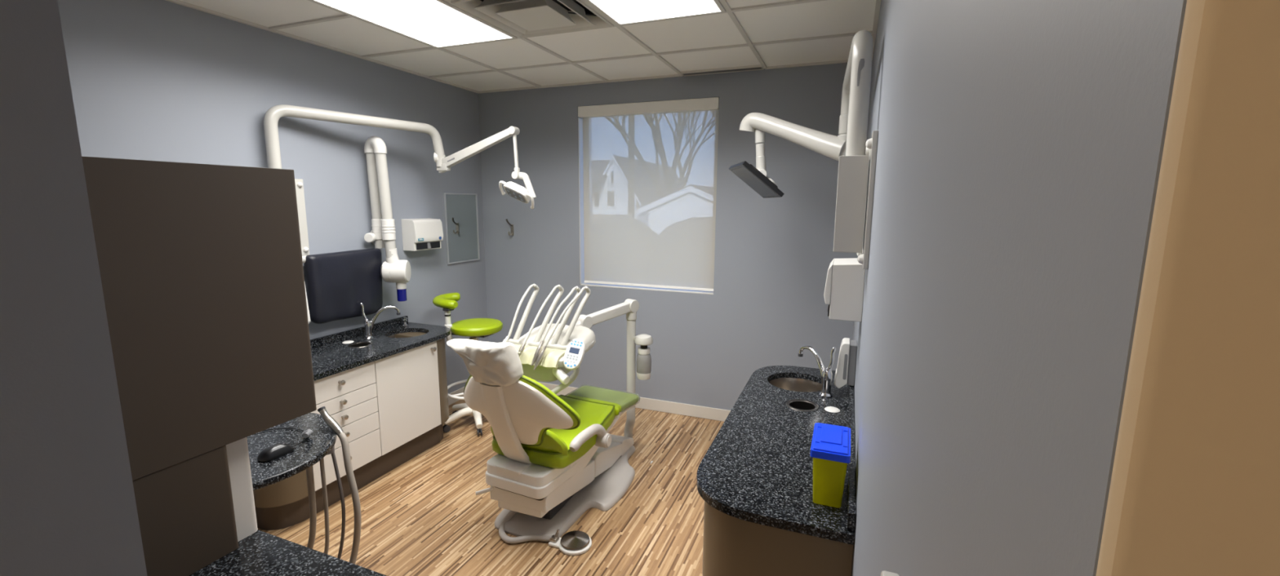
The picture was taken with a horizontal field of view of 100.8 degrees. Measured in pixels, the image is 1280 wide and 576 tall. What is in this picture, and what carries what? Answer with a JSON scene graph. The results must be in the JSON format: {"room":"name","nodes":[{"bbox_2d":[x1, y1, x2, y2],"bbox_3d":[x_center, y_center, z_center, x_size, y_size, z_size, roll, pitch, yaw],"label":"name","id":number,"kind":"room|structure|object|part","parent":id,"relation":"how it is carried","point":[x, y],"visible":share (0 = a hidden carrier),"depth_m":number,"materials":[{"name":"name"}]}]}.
{"room":"dental clinic","nodes":[
{"label":"dental clinic","id":0,"kind":"room"},
{"bbox_2d":[57,0,488,393],"bbox_3d":[-2.202,-0.208,3.070,0.140,2.850,3.890,4,10,21],"label":"wall","id":1,"kind":"structure","parent":0,"point":[151,80],"depth_m":3.12,"materials":[{"name":"grey paint"}]},
{"bbox_2d":[302,255,306,263],"bbox_3d":[-1.978,-0.197,3.347,0.077,0.046,0.720,4,10,21],"label":"rail","id":2,"kind":"object","parent":1,"relation":"attached to","point":[304,257],"visible":0.05,"depth_m":3.17,"materials":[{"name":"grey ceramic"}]},
{"bbox_2d":[303,248,382,324],"bbox_3d":[-1.907,-0.018,3.455,0.091,0.449,0.548,4,10,21],"label":"monitor","id":3,"kind":"object","parent":2,"relation":"hanging from","point":[336,283],"visible":0.98,"depth_m":3.38,"materials":[{"name":"black plastic"}]},
{"bbox_2d":[304,283,310,324],"bbox_3d":[-2.050,0.071,3.119,0.144,0.314,0.110,4,10,21],"label":"soap dispenser","id":4,"kind":"object","parent":1,"relation":"attached to","point":[308,310],"visible":0.12,"depth_m":3.15,"materials":[{"name":"white plastic"}]},
{"bbox_2d":[310,315,408,348],"bbox_3d":[-2.038,0.342,3.364,0.020,0.053,1.450,4,10,21],"label":"backsplash","id":5,"kind":"structure","parent":1,"relation":"attached to","point":[336,337],"depth_m":3.57,"materials":[{"name":"black stone"}]},
{"bbox_2d":[364,136,411,301],"bbox_3d":[-1.735,-0.465,3.645,0.288,1.118,0.199,2,9,12],"label":"machine","id":6,"kind":"object","parent":1,"relation":"attached to","point":[382,235],"visible":1,"depth_m":3.59,"materials":[{"name":"white plastic"}]},
{"bbox_3d":[-1.840,-0.343,3.612,0.066,0.066,0.043,1,9,1],"label":"brake knob","id":7,"kind":"part","parent":6,"relation":"part of","materials":[{"name":"white plastic"}]},
{"bbox_2d":[263,104,536,255],"bbox_3d":[-1.528,-0.657,3.506,1.583,0.908,0.648,-3,10,-21],"label":"light","id":8,"kind":"object","parent":1,"relation":"attached to","point":[443,164],"visible":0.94,"depth_m":3.40,"materials":[{"name":"white plastic"}]},
{"bbox_3d":[-2.095,-0.409,3.097,0.014,0.460,0.297,4,10,21],"label":"wall plate","id":9,"kind":"part","parent":8,"relation":"part of","materials":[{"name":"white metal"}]},
{"bbox_3d":[-1.458,-0.938,3.798,0.029,0.070,0.070,-1,9,-9],"label":"swivel knob","id":10,"kind":"part","parent":8,"relation":"part of","materials":[{"name":"white plastic"}]},
{"bbox_3d":[-1.123,-0.967,3.675,0.641,0.260,0.048,4,10,22],"label":"arm","id":11,"kind":"part","parent":8,"relation":"part of","materials":[{"name":"white metal"}]},
{"bbox_3d":[-0.931,-0.677,3.589,0.050,0.096,0.103,-4,10,-25],"label":"handle","id":12,"kind":"part","parent":8,"relation":"part of","materials":[{"name":"white plastic"}]},
{"bbox_3d":[-0.832,-0.911,3.561,0.043,0.281,0.038,4,10,21],"label":"drop rod","id":13,"kind":"part","parent":8,"relation":"part of","materials":[{"name":"white metal"}]},
{"bbox_3d":[-0.721,-0.580,3.529,0.056,0.109,0.081,4,10,21],"label":"handle","id":14,"kind":"part","parent":8,"relation":"part of","materials":[{"name":"white plastic"}]},
{"bbox_2d":[401,217,443,251],"bbox_3d":[-1.659,-0.412,4.053,0.136,0.235,0.287,4,10,21],"label":"dispenser","id":15,"kind":"object","parent":1,"relation":"attached to","point":[418,234],"visible":1,"depth_m":3.97,"materials":[{"name":"white plastic"}]},
{"bbox_2d":[448,386,464,405],"bbox_3d":[-1.600,0.941,4.614,0.012,0.099,0.916,4,10,21],"label":"baseboard","id":16,"kind":"structure","parent":1,"relation":"attached to","point":[451,401],"depth_m":4.59,"materials":[{"name":"beige"}]},
{"bbox_2d":[443,192,479,264],"bbox_3d":[-1.523,-0.516,4.551,0.013,0.588,0.408,4,10,21],"label":"mirror","id":17,"kind":"object","parent":1,"relation":"attached to","point":[461,214],"visible":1,"depth_m":4.54,"materials":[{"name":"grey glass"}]},
{"bbox_2d":[257,395,724,575],"bbox_3d":[-0.653,1.322,2.748,3.370,0.050,3.990,4,10,21],"label":"floor","id":18,"kind":"structure","parent":0,"point":[425,516],"depth_m":2.90,"materials":[{"name":"brown wood"}]},
{"bbox_2d":[81,156,316,575],"bbox_3d":[-1.282,0.599,1.372,1.400,1.806,0.704,4,10,21],"label":"storage cabinet","id":19,"kind":"object","parent":18,"relation":"on","point":[201,265],"visible":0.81,"depth_m":1.29,"materials":[{"name":"brown laminate"}]},
{"bbox_3d":[-1.157,0.577,1.182,0.028,0.289,0.453,4,10,21],"label":"panel","id":20,"kind":"part","parent":19,"relation":"part of","materials":[{"name":"brown laminate"}]},
{"bbox_2d":[188,529,386,575],"bbox_3d":[-1.296,0.721,1.297,1.465,0.031,0.522,4,10,21],"label":"countertop","id":21,"kind":"structure","parent":19,"relation":"on","point":[261,553],"depth_m":1.35,"materials":[{"name":"black stone"}]},
{"bbox_2d":[246,413,336,491],"bbox_3d":[-1.484,0.650,1.982,0.653,0.110,0.678,4,10,21],"label":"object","id":22,"kind":"structure","parent":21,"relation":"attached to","point":[321,443],"depth_m":1.98,"materials":[{"name":"black stone"}]},
{"bbox_2d":[257,427,305,462],"bbox_3d":[-1.483,0.572,1.996,0.414,0.036,0.282,0,9,-1],"label":"computer mouse","id":23,"kind":"object","parent":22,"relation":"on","point":[274,451],"visible":0.82,"depth_m":1.90,"materials":[{"name":"black plastic"}]},
{"bbox_3d":[-1.508,0.583,2.012,0.434,0.009,0.206,-2,9,-16],"label":"cord","id":24,"kind":"part","parent":23,"relation":"part of","materials":[{"name":"black plastic"}]},
{"bbox_2d":[301,429,316,549],"bbox_3d":[-1.466,0.944,1.971,0.484,0.764,0.153,-9,13,-44],"label":"hose","id":25,"kind":"object","parent":22,"relation":"hanging from","point":[310,478],"visible":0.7,"depth_m":2.09,"materials":[{"name":"beige"}]},
{"bbox_2d":[319,457,328,554],"bbox_3d":[-1.409,0.987,1.954,0.091,0.700,0.485,7,11,37],"label":"hose","id":26,"kind":"object","parent":22,"relation":"hanging from","point":[322,461],"visible":0.59,"depth_m":2.11,"materials":[{"name":"beige plastic"}]},
{"bbox_2d":[331,452,345,559],"bbox_3d":[-1.350,1.000,1.944,0.085,0.720,0.503,7,11,35],"label":"hose","id":27,"kind":"object","parent":22,"relation":"hanging from","point":[333,455],"visible":0.78,"depth_m":2.10,"materials":[{"name":"grey"}]},
{"bbox_2d":[317,406,360,564],"bbox_3d":[-1.301,0.946,1.935,0.211,0.859,0.552,4,10,21],"label":"hose","id":28,"kind":"object","parent":22,"relation":"hanging from","point":[329,420],"visible":0.97,"depth_m":2.11,"materials":[{"name":"beige"}]},
{"bbox_2d":[253,332,448,530],"bbox_3d":[-1.802,0.799,3.350,0.528,0.778,1.365,4,10,21],"label":"base cabinet","id":29,"kind":"object","parent":18,"relation":"on","point":[391,410],"visible":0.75,"depth_m":3.22,"materials":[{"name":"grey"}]},
{"bbox_3d":[-2.035,0.805,2.796,0.493,0.618,0.175,4,10,21],"label":"curved panel","id":30,"kind":"part","parent":29,"relation":"part of","materials":[{"name":"brown laminate"}]},
{"bbox_3d":[-1.669,0.528,2.963,0.034,0.030,0.030,4,10,21],"label":"knob","id":31,"kind":"part","parent":29,"relation":"part of","materials":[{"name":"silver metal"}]},
{"bbox_3d":[-1.669,0.641,2.981,0.034,0.030,0.030,4,10,21],"label":"knob","id":32,"kind":"part","parent":29,"relation":"part of","materials":[{"name":"silver metal"}]},
{"bbox_3d":[-1.693,0.650,2.996,0.020,0.085,0.477,4,10,21],"label":"drawer","id":33,"kind":"part","parent":29,"relation":"part of","materials":[{"name":"white laminate"}]},
{"bbox_3d":[-1.696,0.985,3.049,0.020,0.178,0.477,4,10,21],"label":"drawer","id":34,"kind":"part","parent":29,"relation":"part of","materials":[{"name":"white laminate"}]},
{"bbox_3d":[-1.670,0.731,2.995,0.034,0.030,0.030,4,10,21],"label":"knob","id":35,"kind":"part","parent":29,"relation":"part of","materials":[{"name":"silver metal"}]},
{"bbox_3d":[-1.693,0.538,2.978,0.020,0.135,0.477,4,10,21],"label":"drawer","id":36,"kind":"part","parent":29,"relation":"part of","materials":[{"name":"white laminate"}]},
{"bbox_3d":[-1.671,0.831,3.011,0.034,0.030,0.030,4,10,21],"label":"knob","id":37,"kind":"part","parent":29,"relation":"part of","materials":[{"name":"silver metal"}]},
{"bbox_3d":[-1.694,0.740,3.010,0.020,0.089,0.477,4,10,21],"label":"drawer","id":38,"kind":"part","parent":29,"relation":"part of","materials":[{"name":"white laminate"}]},
{"bbox_3d":[-1.695,0.841,3.026,0.020,0.106,0.477,4,10,21],"label":"drawer","id":39,"kind":"part","parent":29,"relation":"part of","materials":[{"name":"white laminate"}]},
{"bbox_2d":[310,315,449,381],"bbox_3d":[-1.805,0.372,3.284,0.515,0.083,1.465,4,10,21],"label":"countertop","id":40,"kind":"structure","parent":29,"relation":"on","point":[330,357],"depth_m":3.39,"materials":[{"name":"black stone"}]},
{"bbox_2d":[342,340,354,343],"bbox_3d":[-1.907,0.351,3.459,0.068,0.006,0.068,4,10,21],"label":"cap","id":41,"kind":"object","parent":40,"relation":"on","point":[348,341],"visible":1,"depth_m":3.45,"materials":[{"name":"white plastic"}]},
{"bbox_2d":[347,342,373,347],"bbox_3d":[-1.796,0.425,3.411,0.144,0.128,0.144,4,10,21],"label":"chute","id":42,"kind":"object","parent":40,"relation":"in","point":[358,344],"visible":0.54,"depth_m":3.44,"materials":[{"name":"silver metal"}]},
{"bbox_2d":[360,302,400,339],"bbox_3d":[-1.754,0.210,3.586,0.242,0.246,0.061,-7,12,-38],"label":"faucet","id":43,"kind":"object","parent":40,"relation":"on","point":[368,324],"visible":1,"depth_m":3.54,"materials":[{"name":"silver metal"}]},
{"bbox_3d":[-1.829,0.167,3.524,0.051,0.143,0.034,-2,9,-16],"label":"lever","id":44,"kind":"part","parent":43,"relation":"part of","materials":[{"name":"silver metal"}]},
{"bbox_3d":[-1.735,0.200,3.586,0.206,0.157,0.027,-5,11,-31],"label":"spout","id":45,"kind":"part","parent":43,"relation":"part of","materials":[{"name":"silver metal"}]},
{"bbox_2d":[402,317,408,326],"bbox_3d":[-1.734,0.248,3.918,0.058,0.066,0.040,4,10,21],"label":"soap pump","id":46,"kind":"object","parent":40,"relation":"on","point":[405,319],"visible":1,"depth_m":3.91,"materials":[{"name":"silver metal"}]},
{"bbox_2d":[387,332,422,337],"bbox_3d":[-1.637,0.413,3.737,0.310,0.140,0.310,4,10,21],"label":"sink","id":47,"kind":"object","parent":40,"relation":"in","point":[392,335],"visible":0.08,"depth_m":3.79,"materials":[{"name":"silver metal"}]},
{"bbox_3d":[-1.511,0.699,3.475,0.020,0.613,0.516,4,10,21],"label":"door","id":48,"kind":"part","parent":29,"relation":"part of","materials":[{"name":"white laminate"}]},
{"bbox_3d":[-1.601,0.633,3.885,0.493,0.618,0.185,4,10,21],"label":"curved panel","id":49,"kind":"part","parent":29,"relation":"part of","materials":[{"name":"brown laminate"}]},
{"bbox_2d":[432,293,502,436],"bbox_3d":[-1.318,0.564,4.109,0.573,1.008,0.504,4,10,21],"label":"stool","id":50,"kind":"object","parent":18,"relation":"on","point":[473,328],"visible":0.66,"depth_m":3.95,"materials":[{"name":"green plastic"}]},
{"bbox_3d":[-1.422,0.157,3.932,0.060,0.022,0.060,4,10,21],"label":"rest plate","id":51,"kind":"part","parent":50,"relation":"part of","materials":[{"name":"grey plastic"}]},
{"bbox_3d":[-1.382,0.974,4.063,0.257,0.099,0.070,-7,12,-40],"label":"leg","id":52,"kind":"part","parent":50,"relation":"part of","materials":[{"name":"white plastic"}]},
{"bbox_3d":[-1.395,0.950,4.211,0.257,0.099,0.070,6,11,31],"label":"leg","id":53,"kind":"part","parent":50,"relation":"part of","materials":[{"name":"white"}]},
{"bbox_3d":[-1.344,0.304,4.006,0.239,0.309,0.076,-2,10,-17],"label":"arm post","id":54,"kind":"part","parent":50,"relation":"part of","materials":[{"name":"white plastic"}]},
{"bbox_3d":[-1.300,0.349,4.055,0.350,0.042,0.120,4,10,21],"label":"seat plate","id":55,"kind":"part","parent":50,"relation":"part of","materials":[{"name":"grey plastic"}]},
{"bbox_3d":[-1.239,0.295,4.022,0.384,0.074,0.384,4,10,21],"label":"seat","id":56,"kind":"part","parent":50,"relation":"part of","materials":[{"name":"green plastic"}]},
{"bbox_3d":[-1.235,0.980,4.029,0.070,0.099,0.257,-3,10,-22],"label":"leg","id":57,"kind":"part","parent":50,"relation":"part of","materials":[{"name":"white"}]},
{"bbox_2d":[446,338,639,542],"bbox_3d":[-0.462,0.689,3.119,0.744,1.083,1.405,4,10,21],"label":"dental chair","id":58,"kind":"object","parent":18,"relation":"on","point":[557,460],"visible":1,"depth_m":2.71,"materials":[{"name":"grey"}]},
{"bbox_3d":[-0.784,1.045,2.765,0.148,0.042,0.036,-7,12,-39],"label":"release lever","id":59,"kind":"part","parent":58,"relation":"part of","materials":[{"name":"white plastic"}]},
{"bbox_3d":[-0.662,0.688,2.656,0.152,0.488,0.247,5,10,26],"label":"backrest post","id":60,"kind":"part","parent":58,"relation":"part of","materials":[{"name":"white plastic"}]},
{"bbox_3d":[-0.474,0.808,3.034,0.499,0.137,0.686,4,10,21],"label":"seat","id":61,"kind":"part","parent":58,"relation":"part of","materials":[{"name":"green leather"}]},
{"bbox_3d":[-0.445,1.130,3.195,0.220,0.108,0.740,4,10,21],"label":"lift arm","id":62,"kind":"part","parent":58,"relation":"part of","materials":[{"name":"grey plastic"}]},
{"bbox_3d":[-0.411,1.187,3.294,0.692,0.046,1.180,4,10,21],"label":"plate","id":63,"kind":"part","parent":58,"relation":"part of","materials":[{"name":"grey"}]},
{"bbox_3d":[-0.273,0.810,2.843,0.057,0.131,0.338,5,10,25],"label":"armrest","id":64,"kind":"part","parent":58,"relation":"part of","materials":[{"name":"grey plastic"}]},
{"bbox_3d":[-0.263,0.770,3.471,0.421,0.047,0.338,4,10,21],"label":"leg plate","id":65,"kind":"part","parent":58,"relation":"part of","materials":[{"name":"white"}]},
{"bbox_2d":[498,510,591,555],"bbox_3d":[-0.501,1.250,2.730,0.520,0.098,0.212,4,10,21],"label":"foot pedal","id":66,"kind":"object","parent":18,"relation":"on","point":[575,542],"visible":0.94,"depth_m":2.69,"materials":[{"name":"white"}]},
{"bbox_2d":[502,284,653,438],"bbox_3d":[-0.387,0.574,3.346,0.581,1.240,0.996,6,10,29],"label":"dental delivery unit","id":67,"kind":"object","parent":18,"relation":"on","point":[547,353],"visible":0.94,"depth_m":3.10,"materials":[{"name":"white plastic"}]},
{"bbox_3d":[-0.684,0.149,3.179,0.033,0.338,0.221,6,11,33],"label":"whip arm","id":68,"kind":"part","parent":67,"relation":"part of","materials":[{"name":"white plastic"}]},
{"bbox_3d":[-0.539,0.157,3.123,0.037,0.343,0.230,9,13,43],"label":"whip arm","id":69,"kind":"part","parent":67,"relation":"part of","materials":[{"name":"white plastic"}]},
{"bbox_2d":[521,340,595,368],"bbox_3d":[-0.543,0.356,3.151,0.489,0.086,0.430,4,10,21],"label":"tray","id":70,"kind":"object","parent":67,"relation":"on","point":[557,352],"depth_m":2.95,"materials":[{"name":"white plastic"}]},
{"bbox_3d":[-0.439,0.474,2.912,0.056,0.091,0.125,-8,13,-43],"label":"grip handle","id":71,"kind":"part","parent":67,"relation":"part of","materials":[{"name":"white plastic"}]},
{"bbox_3d":[-0.430,0.165,3.080,0.232,0.341,0.037,-9,13,-44],"label":"whip arm","id":72,"kind":"part","parent":67,"relation":"part of","materials":[{"name":"white plastic"}]},
{"bbox_3d":[-0.557,0.516,2.951,0.444,0.202,0.121,2,9,10],"label":"grab rail","id":73,"kind":"part","parent":67,"relation":"part of","materials":[{"name":"white plastic"}]},
{"bbox_3d":[-0.372,0.167,3.057,0.037,0.345,0.230,9,13,43],"label":"whip arm","id":74,"kind":"part","parent":67,"relation":"part of","materials":[{"name":"white plastic"}]},
{"bbox_3d":[-0.205,0.166,3.438,0.379,0.107,0.056,-9,13,-44],"label":"arm","id":75,"kind":"part","parent":67,"relation":"part of","materials":[{"name":"grey ceramic"}]},
{"bbox_3d":[-0.071,0.623,3.690,0.062,1.039,0.126,-2,10,-17],"label":"post","id":76,"kind":"part","parent":67,"relation":"part of","materials":[{"name":"grey ceramic"}]},
{"bbox_2d":[635,345,651,380],"bbox_3d":[0.027,0.495,3.593,0.104,0.246,0.104,4,10,21],"label":"water bottle","id":77,"kind":"object","parent":67,"relation":"on","point":[643,362],"depth_m":3.56,"materials":[{"name":"white plastic"}]},
{"bbox_2d":[702,501,853,575],"bbox_3d":[0.630,0.975,2.351,0.534,0.778,1.500,4,10,21],"label":"base cabinet","id":78,"kind":"object","parent":18,"relation":"on","point":[732,546],"visible":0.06,"depth_m":1.61,"materials":[{"name":"brown laminate"}]},
{"bbox_3d":[0.335,0.916,2.198,0.019,0.613,0.500,4,10,21],"label":"door","id":79,"kind":"part","parent":78,"relation":"part of","materials":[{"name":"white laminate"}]},
{"bbox_2d":[696,365,856,545],"bbox_3d":[0.646,0.548,2.279,0.508,0.085,1.555,4,10,21],"label":"countertop","id":80,"kind":"structure","parent":78,"relation":"on","point":[757,468],"depth_m":1.89,"materials":[{"name":"black stone"}]},
{"bbox_2d":[768,377,822,391],"bbox_3d":[0.817,0.585,2.764,0.328,0.140,0.328,4,10,21],"label":"sink","id":81,"kind":"object","parent":80,"relation":"in","point":[796,384],"visible":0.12,"depth_m":2.89,"materials":[{"name":"silver metal"}]},
{"bbox_2d":[786,399,818,411],"bbox_3d":[0.743,0.598,2.437,0.146,0.128,0.146,4,10,21],"label":"chute","id":82,"kind":"object","parent":80,"relation":"in","point":[802,405],"visible":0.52,"depth_m":2.47,"materials":[{"name":"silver metal"}]},
{"bbox_2d":[798,345,835,397],"bbox_3d":[0.870,0.383,2.614,0.060,0.246,0.241,-3,10,-18],"label":"faucet","id":83,"kind":"object","parent":80,"relation":"on","point":[826,375],"visible":1,"depth_m":2.53,"materials":[{"name":"silver metal"}]},
{"bbox_3d":[0.859,0.371,2.624,0.027,0.157,0.206,-3,10,-22],"label":"spout","id":84,"kind":"part","parent":83,"relation":"part of","materials":[{"name":"silver metal"}]},
{"bbox_3d":[0.900,0.346,2.517,0.034,0.143,0.051,-2,10,-17],"label":"lever","id":85,"kind":"part","parent":83,"relation":"part of","materials":[{"name":"silver metal"}]},
{"bbox_2d":[810,422,850,507],"bbox_3d":[0.606,0.559,1.691,0.113,0.186,0.220,4,10,21],"label":"bin","id":86,"kind":"object","parent":80,"relation":"on","point":[830,448],"visible":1,"depth_m":1.61,"materials":[{"name":"yellow plastic"}]},
{"bbox_3d":[0.607,0.485,1.679,0.113,0.027,0.220,4,10,21],"label":"lid","id":87,"kind":"part","parent":86,"relation":"part of","materials":[{"name":"blue plastic"}]},
{"bbox_2d":[824,406,839,413],"bbox_3d":[0.862,0.543,2.375,0.066,0.006,0.066,4,10,21],"label":"cap","id":88,"kind":"object","parent":80,"relation":"on","point":[830,409],"visible":1,"depth_m":2.37,"materials":[{"name":"white plastic"}]},
{"bbox_2d":[179,0,875,91],"bbox_3d":[-0.620,-1.483,2.365,3.430,0.288,3.978,4,10,21],"label":"ceiling","id":89,"kind":"structure","parent":0,"point":[766,33],"depth_m":3.19,"materials":[{"name":"white tile"}]},
{"bbox_2d":[309,0,517,48],"bbox_3d":[-1.199,-1.427,2.614,0.584,0.105,1.194,4,10,21],"label":"ceiling light","id":90,"kind":"object","parent":89,"relation":"attached to","point":[437,24],"visible":0.73,"depth_m":2.79,"materials":[{"name":"white plastic"}]},
{"bbox_2d":[450,0,613,38],"bbox_3d":[-0.519,-1.448,2.672,0.586,0.174,0.586,4,10,21],"label":"ceiling vent","id":91,"kind":"object","parent":89,"relation":"in","point":[524,19],"visible":0.95,"depth_m":2.69,"materials":[{"name":"white metal"}]},
{"bbox_3d":[-0.520,-1.393,2.680,0.292,0.064,0.292,4,10,21],"label":"plate","id":92,"kind":"part","parent":91,"relation":"part of","materials":[{"name":"white metal"}]},
{"bbox_2d":[584,0,725,26],"bbox_3d":[-0.064,-1.349,2.174,0.584,0.105,1.194,4,10,21],"label":"ceiling light","id":93,"kind":"object","parent":89,"relation":"attached to","point":[621,12],"visible":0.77,"depth_m":2.61,"materials":[{"name":"white plastic"}]},
{"bbox_2d":[680,64,763,76],"bbox_3d":[0.586,-1.578,3.809,0.586,0.043,0.085,4,10,21],"label":"ceiling vent","id":94,"kind":"object","parent":89,"relation":"in","point":[751,68],"visible":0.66,"depth_m":3.80,"materials":[{"name":"white metal"}]},
{"bbox_2d":[0,0,1279,575],"bbox_3d":[-0.699,0.200,0.589,4.500,2.850,0.188,4,10,21],"label":"door frame","id":95,"kind":"structure","parent":0,"point":[1194,490],"depth_m":0.13,"materials":[{"name":"beige paint"}]},
{"bbox_2d":[478,60,872,410],"bbox_3d":[0.071,-0.396,4.338,3.430,2.850,0.160,4,10,21],"label":"wall","id":96,"kind":"structure","parent":0,"point":[773,256],"depth_m":4.14,"materials":[{"name":"grey paint"}]},
{"bbox_2d":[506,218,514,235],"bbox_3d":[-1.151,-0.535,4.673,0.033,0.153,0.078,4,10,21],"label":"coat hook","id":97,"kind":"object","parent":96,"relation":"attached to","point":[507,221],"visible":1,"depth_m":4.70,"materials":[{"name":"silver metal"}]},
{"bbox_3d":[-1.136,-0.517,4.710,0.030,0.105,0.005,4,10,21],"label":"plate","id":98,"kind":"part","parent":97,"relation":"part of","materials":[{"name":"silver metal"}]},
{"bbox_2d":[538,382,730,421],"bbox_3d":[0.039,0.974,4.472,3.168,0.099,0.012,4,10,21],"label":"baseboard","id":99,"kind":"structure","parent":96,"relation":"attached to","point":[709,413],"depth_m":4.37,"materials":[{"name":"beige"}]},
{"bbox_2d":[577,117,713,294],"bbox_3d":[0.060,-0.724,4.286,1.170,1.477,0.147,4,10,21],"label":"window","id":100,"kind":"structure","parent":96,"relation":"in","point":[580,120],"depth_m":4.43,"materials":[{"name":"silver metal"}]},
{"bbox_3d":[0.047,0.003,4.380,1.168,0.012,0.096,4,10,21],"label":"sill","id":101,"kind":"part","parent":100,"relation":"part of","materials":[{"name":"white plastic"}]},
{"bbox_2d":[577,97,719,291],"bbox_3d":[0.044,-0.727,4.244,1.165,1.453,0.076,4,10,21],"label":"roller shade","id":102,"kind":"object","parent":100,"relation":"attached to","point":[650,168],"visible":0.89,"depth_m":4.22,"materials":[{"name":"white fabric"}]},
{"bbox_2d":[851,0,1186,575],"bbox_3d":[0.882,-0.002,1.912,0.120,2.850,3.818,4,10,21],"label":"wall","id":103,"kind":"structure","parent":0,"point":[1020,143],"depth_m":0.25,"materials":[{"name":"grey paint"}]},
{"bbox_2d":[164,0,881,93],"bbox_3d":[-0.608,-1.345,2.392,3.169,0.014,3.640,4,10,21],"label":"trim","id":104,"kind":"structure","parent":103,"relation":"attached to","point":[877,6],"depth_m":3.56,"materials":[{"name":"white"}]},
{"bbox_2d":[728,30,878,269],"bbox_3d":[0.861,-0.602,2.542,0.519,0.841,1.530,0,9,-5],"label":"monitor mount","id":105,"kind":"object","parent":103,"relation":"attached to","point":[856,157],"depth_m":1.88,"materials":[{"name":"white metal"}]},
{"bbox_3d":[0.677,-0.630,3.112,0.241,0.198,0.358,0,9,-3],"label":"monitor","id":106,"kind":"part","parent":105,"relation":"part of","materials":[{"name":"black plastic"}]},
{"bbox_3d":[0.704,-0.664,3.108,0.060,0.061,0.100,0,9,-3],"label":"tilt knob","id":107,"kind":"part","parent":105,"relation":"part of","materials":[{"name":"white plastic"}]},
{"bbox_3d":[0.839,-0.838,2.928,0.654,0.305,0.124,9,13,44],"label":"arm","id":108,"kind":"part","parent":105,"relation":"part of","materials":[{"name":"white metal"}]},
{"bbox_3d":[0.844,-0.318,1.950,0.018,0.468,0.305,4,10,21],"label":"wall plate","id":109,"kind":"part","parent":105,"relation":"part of","materials":[{"name":"white metal"}]},
{"bbox_2d":[823,257,865,321],"bbox_3d":[0.874,-0.003,2.268,0.151,0.235,0.274,4,10,21],"label":"dispenser","id":110,"kind":"object","parent":103,"relation":"attached to","point":[844,289],"visible":0.91,"depth_m":2.14,"materials":[{"name":"white plastic"}]},
{"bbox_2d":[834,337,857,388],"bbox_3d":[0.992,0.363,2.555,0.092,0.222,0.122,4,10,21],"label":"soap dispenser","id":111,"kind":"object","parent":103,"relation":"attached to","point":[845,374],"visible":1,"depth_m":2.50,"materials":[{"name":"grey plastic"}]},
{"bbox_2d":[847,385,856,532],"bbox_3d":[0.862,0.553,2.159,0.020,0.055,1.460,4,10,21],"label":"backsplash","id":112,"kind":"structure","parent":103,"relation":"attached to","point":[851,513],"depth_m":1.71,"materials":[{"name":"black stone"}]},
{"bbox_2d":[880,570,899,575],"bbox_3d":[0.232,0.335,0.494,0.022,0.145,0.070,4,10,21],"label":"wall switch","id":113,"kind":"object","parent":103,"relation":"attached to","point":[884,573],"visible":1,"depth_m":0.49,"materials":[{"name":"white plastic"}]}
]}

